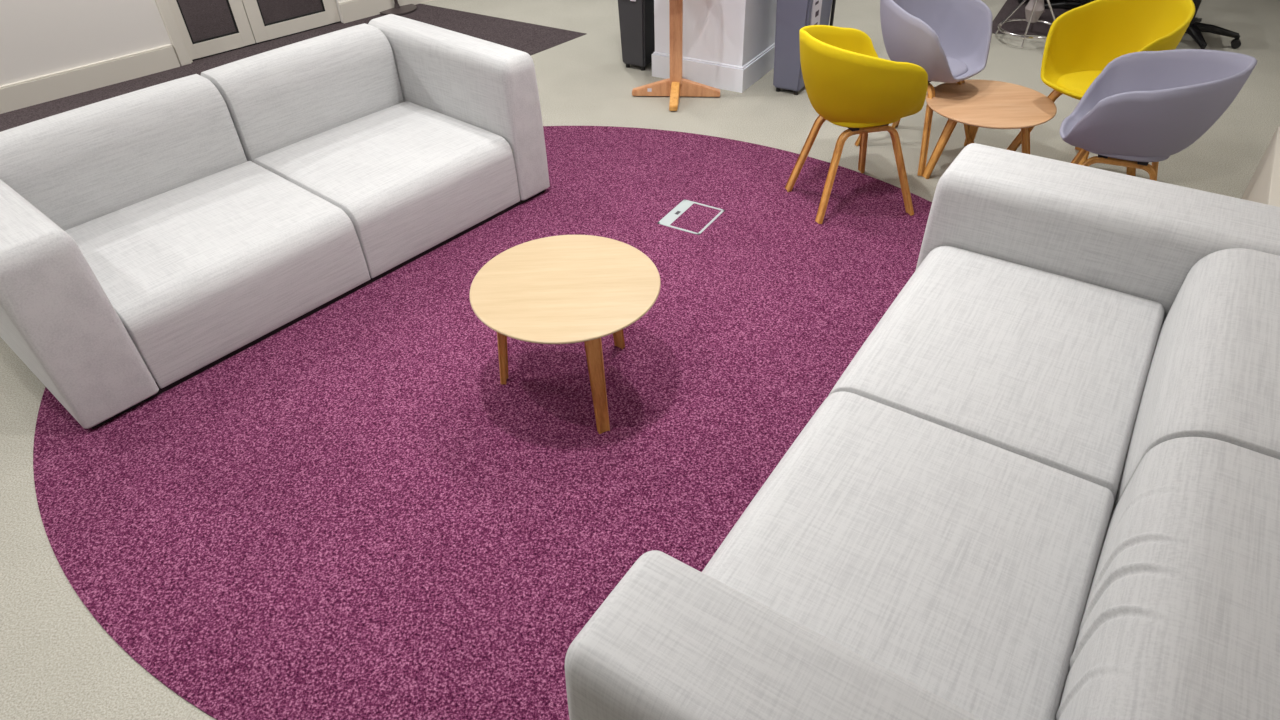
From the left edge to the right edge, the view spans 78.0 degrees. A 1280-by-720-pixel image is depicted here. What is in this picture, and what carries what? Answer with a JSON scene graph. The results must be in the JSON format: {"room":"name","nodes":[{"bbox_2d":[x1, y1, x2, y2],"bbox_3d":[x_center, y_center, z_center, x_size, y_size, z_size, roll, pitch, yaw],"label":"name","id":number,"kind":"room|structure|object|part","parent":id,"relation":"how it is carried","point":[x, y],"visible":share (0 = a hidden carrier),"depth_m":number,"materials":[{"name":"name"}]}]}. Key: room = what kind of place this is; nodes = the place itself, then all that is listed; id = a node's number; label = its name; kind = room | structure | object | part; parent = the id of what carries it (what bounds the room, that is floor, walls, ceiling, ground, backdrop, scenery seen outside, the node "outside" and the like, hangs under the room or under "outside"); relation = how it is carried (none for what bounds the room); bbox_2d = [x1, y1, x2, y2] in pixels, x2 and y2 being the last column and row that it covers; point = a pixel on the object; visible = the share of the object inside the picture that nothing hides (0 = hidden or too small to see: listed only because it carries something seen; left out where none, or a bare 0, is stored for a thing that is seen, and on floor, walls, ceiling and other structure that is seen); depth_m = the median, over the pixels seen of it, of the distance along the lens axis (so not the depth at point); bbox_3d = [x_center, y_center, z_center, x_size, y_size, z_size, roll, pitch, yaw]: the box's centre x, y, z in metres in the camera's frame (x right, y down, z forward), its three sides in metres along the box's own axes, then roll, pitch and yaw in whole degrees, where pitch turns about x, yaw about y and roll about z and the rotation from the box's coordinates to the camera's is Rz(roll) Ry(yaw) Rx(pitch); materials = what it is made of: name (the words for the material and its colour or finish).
{"room":"open-plan office","nodes":[
{"label":"open-plan office","id":0,"kind":"room"},
{"bbox_2d":[0,0,346,85],"bbox_3d":[-5.177,-1.840,3.147,10.400,2.750,0.121,-33,49,-32],"label":"wall","id":1,"kind":"structure","parent":0,"point":[38,38],"depth_m":4.94,"materials":[{"name":"white paint"}]},
{"bbox_2d":[0,44,179,113],"bbox_3d":[-5.970,-0.232,3.279,7.920,0.150,0.022,-33,49,-32],"label":"baseboard","id":2,"kind":"structure","parent":1,"relation":"attached to","point":[49,87],"depth_m":5.07,"materials":[{"name":"beige wood"}]},
{"bbox_2d":[338,0,432,22],"bbox_3d":[-1.843,-2.937,6.365,1.240,0.150,0.022,-33,49,-32],"label":"baseboard","id":3,"kind":"structure","parent":1,"relation":"attached to","point":[350,10],"depth_m":6.14,"materials":[{"name":"beige wood"}]},
{"bbox_2d":[0,0,1279,719],"bbox_3d":[0.936,-1.781,5.045,20.000,0.100,18.000,-2,40,0],"label":"floor","id":4,"kind":"structure","parent":0,"point":[57,662],"depth_m":4.15,"materials":[{"name":"beige carpet"}]},
{"bbox_2d":[0,4,585,131],"bbox_3d":[-3.706,-0.715,3.881,2.294,0.006,8.170,31,50,33],"label":"carpet","id":5,"kind":"object","parent":4,"relation":"on","point":[529,38],"visible":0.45,"depth_m":5.65,"materials":[{"name":"grey carpet"}]},
{"bbox_2d":[380,0,416,14],"bbox_3d":[-1.954,-3.414,5.789,0.320,1.620,0.320,-2,40,0],"label":"stand","id":6,"kind":"object","parent":5,"relation":"on","point":[405,9],"visible":0.79,"depth_m":6.25,"materials":[{"name":"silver metal"}]},
{"bbox_2d":[33,126,931,719],"bbox_3d":[-0.267,-0.172,3.076,3.916,0.008,3.630,-2,40,0],"label":"carpet","id":7,"kind":"object","parent":4,"relation":"on","point":[350,513],"visible":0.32,"depth_m":2.52,"materials":[{"name":"purple carpet"}]},
{"bbox_2d":[0,14,549,428],"bbox_3d":[-1.536,-0.754,3.299,1.048,0.674,2.167,28,48,31],"label":"sofa","id":8,"kind":"object","parent":7,"relation":"on","point":[151,237],"visible":1,"depth_m":3.14,"materials":[{"name":"fabric"}]},
{"bbox_3d":[-2.153,-0.282,2.743,1.044,0.656,0.256,28,48,31],"label":"arm","id":9,"kind":"part","parent":8,"relation":"part of","materials":[{"name":"fabric"}]},
{"bbox_3d":[-2.092,-0.724,3.273,0.251,0.656,0.879,28,48,31],"label":"backrest","id":10,"kind":"part","parent":8,"relation":"part of","materials":[{"name":"fabric"}]},
{"bbox_2d":[65,161,370,388],"bbox_3d":[-1.695,-0.394,3.114,0.795,0.329,0.881,28,48,31],"label":"seat cushion","id":11,"kind":"object","parent":8,"relation":"on","point":[198,268],"depth_m":2.95,"materials":[{"name":"fabric"}]},
{"bbox_3d":[-1.536,-1.154,3.768,0.251,0.656,0.842,28,48,31],"label":"backrest","id":12,"kind":"part","parent":8,"relation":"part of","materials":[{"name":"fabric"}]},
{"bbox_2d":[254,101,519,277],"bbox_3d":[-1.139,-0.824,3.608,0.795,0.329,0.844,28,48,31],"label":"seat cushion","id":13,"kind":"object","parent":8,"relation":"on","point":[409,179],"depth_m":3.44,"materials":[{"name":"fabric"}]},
{"bbox_3d":[-0.897,-1.253,3.860,1.044,0.656,0.194,28,48,31],"label":"arm","id":14,"kind":"part","parent":8,"relation":"part of","materials":[{"name":"fabric"}]},
{"bbox_2d":[469,235,660,433],"bbox_3d":[-0.229,-0.078,2.623,0.600,0.425,0.600,-2,40,0],"label":"coffee table","id":15,"kind":"object","parent":7,"relation":"on","point":[561,289],"visible":1,"depth_m":2.47,"materials":[{"name":"brown wood"}]},
{"bbox_3d":[-0.461,-0.082,2.649,0.064,0.410,0.051,2,40,5],"label":"leg","id":16,"kind":"part","parent":15,"relation":"part of","materials":[{"name":"brown wood"}]},
{"bbox_3d":[-0.133,0.062,2.462,0.051,0.410,0.064,-17,42,-17],"label":"leg","id":17,"kind":"part","parent":15,"relation":"part of","materials":[{"name":"brown wood"}]},
{"bbox_3d":[-0.092,-0.196,2.771,0.051,0.410,0.064,24,46,28],"label":"leg","id":18,"kind":"part","parent":15,"relation":"part of","materials":[{"name":"brown wood"}]},
{"bbox_2d":[657,199,724,234],"bbox_3d":[0.236,-0.658,3.635,0.216,0.006,0.256,20,45,25],"label":"socket","id":19,"kind":"object","parent":7,"relation":"on","point":[687,216],"visible":1,"depth_m":3.63,"materials":[{"name":"grey"}]},
{"bbox_2d":[785,25,927,223],"bbox_3d":[0.931,-1.061,3.472,0.549,0.801,0.496,-12,41,-12],"label":"tub chair","id":20,"kind":"object","parent":7,"relation":"on","point":[846,82],"visible":1,"depth_m":3.26,"materials":[{"name":"yellow plastic"}]},
{"bbox_3d":[0.922,-1.005,3.715,0.456,0.404,0.136,-18,42,-18],"label":"leg frame","id":21,"kind":"part","parent":20,"relation":"part of","materials":[{"name":"brown wood"}]},
{"bbox_3d":[1.006,-0.824,3.493,0.456,0.404,0.136,-6,40,-5],"label":"leg frame","id":22,"kind":"part","parent":20,"relation":"part of","materials":[{"name":"brown wood"}]},
{"bbox_2d":[565,143,1279,719],"bbox_3d":[0.908,0.281,1.943,1.018,0.674,2.241,22,45,26],"label":"sofa","id":23,"kind":"object","parent":7,"relation":"on","point":[1044,484],"visible":1,"depth_m":1.65,"materials":[{"name":"fabric"}]},
{"bbox_3d":[0.362,0.803,1.323,1.010,0.656,0.286,22,45,26],"label":"arm","id":24,"kind":"part","parent":23,"relation":"part of","materials":[{"name":"fabric"}]},
{"bbox_2d":[702,391,1113,719],"bbox_3d":[0.564,0.549,1.792,0.704,0.438,0.810,22,45,26],"label":"seat cushion","id":25,"kind":"object","parent":23,"relation":"on","point":[964,563],"depth_m":1.64,"materials":[{"name":"fabric"}]},
{"bbox_2d":[828,246,1163,501],"bbox_3d":[1.019,0.104,2.309,0.704,0.438,0.837,22,45,26],"label":"seat cushion","id":26,"kind":"object","parent":23,"relation":"on","point":[1045,363],"depth_m":2.11,"materials":[{"name":"fabric"}]},
{"bbox_3d":[1.438,-0.250,2.546,1.010,0.656,0.316,22,45,26],"label":"arm","id":27,"kind":"part","parent":23,"relation":"part of","materials":[{"name":"fabric"}]},
{"bbox_3d":[0.968,0.629,1.506,0.297,0.656,0.808,22,45,26],"label":"backrest","id":28,"kind":"part","parent":23,"relation":"part of","materials":[{"name":"fabric"}]},
{"bbox_3d":[1.423,0.184,2.024,0.290,0.656,0.835,22,45,26],"label":"backrest","id":29,"kind":"part","parent":23,"relation":"part of","materials":[{"name":"fabric"}]},
{"bbox_2d":[618,0,654,70],"bbox_3d":[0.010,-2.269,4.961,0.231,0.810,0.316,20,44,24],"label":"recycling bin","id":30,"kind":"object","parent":4,"relation":"on","point":[636,17],"visible":0.83,"depth_m":4.98,"materials":[{"name":"grey plastic"}]},
{"bbox_2d":[632,0,719,110],"bbox_3d":[0.207,-1.874,4.537,0.420,0.719,0.420,-26,45,-26],"label":"pedestal table","id":31,"kind":"object","parent":4,"relation":"on","point":[675,86],"visible":1,"depth_m":4.65,"materials":[{"name":"brown wood"}]},
{"bbox_3d":[0.207,-1.893,4.522,0.072,0.620,0.072,3,40,6],"label":"post","id":32,"kind":"part","parent":31,"relation":"part of","materials":[{"name":"brown wood"}]},
{"bbox_2d":[773,0,835,94],"bbox_3d":[0.956,-2.021,4.604,0.231,0.830,0.436,20,44,24],"label":"recycling bin","id":33,"kind":"object","parent":4,"relation":"on","point":[791,15],"visible":0.71,"depth_m":4.56,"materials":[{"name":"grey plastic"}]},
{"bbox_2d":[855,0,992,175],"bbox_3d":[1.390,-1.424,3.897,0.496,0.801,0.549,-30,47,-30],"label":"tub chair","id":34,"kind":"object","parent":4,"relation":"on","point":[950,40],"visible":0.74,"depth_m":3.79,"materials":[{"name":"grey plastic"}]},
{"bbox_3d":[1.303,-1.193,3.932,0.136,0.404,0.456,-23,44,-24],"label":"leg frame","id":35,"kind":"part","parent":34,"relation":"part of","materials":[{"name":"brown wood"}]},
{"bbox_3d":[1.527,-1.323,4.080,0.456,0.404,0.136,27,48,31],"label":"leg frame","id":36,"kind":"part","parent":34,"relation":"part of","materials":[{"name":"brown wood"}]},
{"bbox_2d":[922,80,1056,178],"bbox_3d":[1.652,-1.082,3.827,0.580,0.343,0.580,-2,40,0],"label":"coffee table","id":37,"kind":"object","parent":4,"relation":"on","point":[991,104],"visible":0.88,"depth_m":3.71,"materials":[{"name":"beige wood"}]},
{"bbox_3d":[1.444,-1.032,3.785,0.123,0.331,0.051,-12,41,-12],"label":"leg","id":38,"kind":"part","parent":37,"relation":"part of","materials":[{"name":"brown wood"}]},
{"bbox_3d":[1.700,-1.215,3.994,0.051,0.331,0.123,7,40,11],"label":"leg","id":39,"kind":"part","parent":37,"relation":"part of","materials":[{"name":"brown wood"}]},
{"bbox_3d":[1.813,-0.987,3.714,0.123,0.331,0.051,30,49,32],"label":"leg","id":40,"kind":"part","parent":37,"relation":"part of","materials":[{"name":"brown wood"}]},
{"bbox_2d":[995,0,1055,46],"bbox_3d":[2.615,-2.398,5.182,0.398,0.564,0.398,-2,40,0],"label":"stool","id":41,"kind":"object","parent":4,"relation":"on","point":[1034,9],"visible":0.8,"depth_m":5.22,"materials":[{"name":"silver metal"}]},
{"bbox_3d":[2.510,-2.325,5.323,0.162,0.277,0.014,19,44,23],"label":"leg","id":42,"kind":"part","parent":41,"relation":"part of","materials":[{"name":"silver metal"}]},
{"bbox_3d":[2.558,-2.217,5.190,0.090,0.278,0.142,-2,40,0],"label":"leg","id":43,"kind":"part","parent":41,"relation":"part of","materials":[{"name":"silver metal"}]},
{"bbox_3d":[2.615,-2.415,5.168,0.120,0.380,0.120,-2,40,0],"label":"stem","id":44,"kind":"part","parent":41,"relation":"part of","materials":[{"name":"grey"}]},
{"bbox_3d":[2.728,-2.251,5.224,0.162,0.277,0.014,19,44,23],"label":"leg","id":45,"kind":"part","parent":41,"relation":"part of","materials":[{"name":"silver metal"}]},
{"bbox_2d":[992,0,1094,35],"bbox_3d":[3.299,-2.851,6.155,0.720,0.006,2.403,19,44,23],"label":"carpet","id":46,"kind":"object","parent":4,"relation":"on","point":[1019,28],"visible":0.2,"depth_m":5.70,"materials":[{"name":"grey carpet"}]},
{"bbox_2d":[1044,0,1091,8],"bbox_3d":[3.123,-2.813,5.289,0.660,1.050,0.650,-22,44,-23],"label":"office chair","id":47,"kind":"object","parent":46,"relation":"on","point":[1069,4],"visible":0.21,"depth_m":5.59,"materials":[{"name":"black plastic"}]},
{"bbox_3d":[2.980,-2.521,5.620,0.273,0.068,0.060,14,42,18],"label":"arm","id":48,"kind":"part","parent":47,"relation":"part of","materials":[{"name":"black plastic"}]},
{"bbox_2d":[1006,0,1194,175],"bbox_3d":[2.128,-1.240,3.643,0.549,0.801,0.496,-15,41,-15],"label":"tub chair","id":49,"kind":"object","parent":4,"relation":"on","point":[1081,42],"visible":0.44,"depth_m":3.63,"materials":[{"name":"yellow plastic"}]},
{"bbox_3d":[2.051,-1.168,3.869,0.456,0.404,0.136,-9,40,-9],"label":"leg frame","id":50,"kind":"part","parent":49,"relation":"part of","materials":[{"name":"brown wood"}]},
{"bbox_3d":[2.160,-0.993,3.653,0.456,0.404,0.136,-21,43,-22],"label":"leg frame","id":51,"kind":"part","parent":49,"relation":"part of","materials":[{"name":"brown wood"}]},
{"bbox_2d":[1059,49,1256,180],"bbox_3d":[1.966,-0.840,3.166,0.549,0.801,0.496,18,44,23],"label":"tub chair","id":52,"kind":"object","parent":4,"relation":"on","point":[1144,107],"visible":0.97,"depth_m":2.98,"materials":[{"name":"grey plastic"}]},
{"bbox_3d":[2.017,-0.781,3.403,0.456,0.404,0.136,25,47,29],"label":"leg frame","id":53,"kind":"part","parent":52,"relation":"part of","materials":[{"name":"brown wood"}]},
{"bbox_3d":[1.873,-0.611,3.204,0.456,0.404,0.136,12,42,16],"label":"leg frame","id":54,"kind":"part","parent":52,"relation":"part of","materials":[{"name":"brown wood"}]},
{"bbox_2d":[1185,0,1240,49],"bbox_3d":[3.577,-2.512,4.905,0.650,1.050,0.660,16,43,20],"label":"office chair","id":55,"kind":"object","parent":4,"relation":"on","point":[1195,27],"visible":0.49,"depth_m":5.10,"materials":[{"name":"black plastic"}]},
{"bbox_3d":[3.562,-2.076,5.057,0.060,0.068,0.273,4,40,7],"label":"arm","id":56,"kind":"part","parent":55,"relation":"part of","materials":[{"name":"black plastic"}]},
{"bbox_3d":[3.698,-2.260,5.273,0.060,0.068,0.273,30,49,33],"label":"arm","id":57,"kind":"part","parent":55,"relation":"part of","materials":[{"name":"black plastic"}]},
{"bbox_3d":[3.733,-2.138,5.125,0.273,0.068,0.060,16,43,20],"label":"arm","id":58,"kind":"part","parent":55,"relation":"part of","materials":[{"name":"black plastic"}]},
{"bbox_2d":[652,0,776,92],"bbox_3d":[0.470,-2.947,4.238,0.630,2.750,0.630,20,44,24],"label":"column","id":59,"kind":"structure","parent":0,"point":[729,45],"depth_m":4.75,"materials":[{"name":"white paint"}]},
{"bbox_3d":[0.506,-1.946,5.066,0.630,0.150,0.630,20,44,24],"label":"skirting","id":60,"kind":"part","parent":59,"relation":"part of","materials":[{"name":"white paint"}]},
{"bbox_3d":[-2.835,-4.203,4.252,1.230,0.650,0.120,-33,49,-32],"label":"wall","id":61,"kind":"structure","parent":0,"visible":0},
{"bbox_2d":[155,0,340,65],"bbox_3d":[-2.775,-3.131,5.112,1.230,2.100,0.140,-33,49,-32],"label":"door","id":62,"kind":"structure","parent":61,"relation":"in","point":[196,29],"depth_m":5.58,"materials":[{"name":"beige wood"}]},
{"bbox_3d":[-2.782,-3.136,5.117,1.230,2.100,0.120,-33,49,-32],"label":"frame","id":63,"kind":"part","parent":62,"relation":"part of","materials":[{"name":"beige wood"}]},
{"bbox_3d":[-3.009,-2.965,4.972,0.330,1.825,0.005,-33,49,-32],"label":"glass pane","id":64,"kind":"part","parent":62,"relation":"part of","materials":[{"name":"black"}]},
{"bbox_3d":[-2.590,-3.240,5.286,0.481,1.825,0.005,-33,49,-32],"label":"glass pane","id":65,"kind":"part","parent":62,"relation":"part of","materials":[{"name":"black"}]},
{"bbox_3d":[2.950,-1.685,2.606,0.100,2.750,15.000,22,45,26],"label":"wall","id":66,"kind":"structure","parent":0,"visible":0},
{"bbox_2d":[1241,126,1279,206],"bbox_3d":[2.273,-0.386,2.761,0.340,0.590,0.774,22,45,26],"label":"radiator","id":67,"kind":"object","parent":66,"relation":"attached to","point":[1263,187],"visible":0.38,"depth_m":2.69,"materials":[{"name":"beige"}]},
{"bbox_2d":[1267,127,1279,206],"bbox_3d":[2.141,-0.629,2.609,0.090,0.015,0.700,22,45,26],"label":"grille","id":68,"kind":"object","parent":67,"relation":"attached to","point":[1273,182],"depth_m":2.58,"materials":[{"name":"beige"}]}
]}

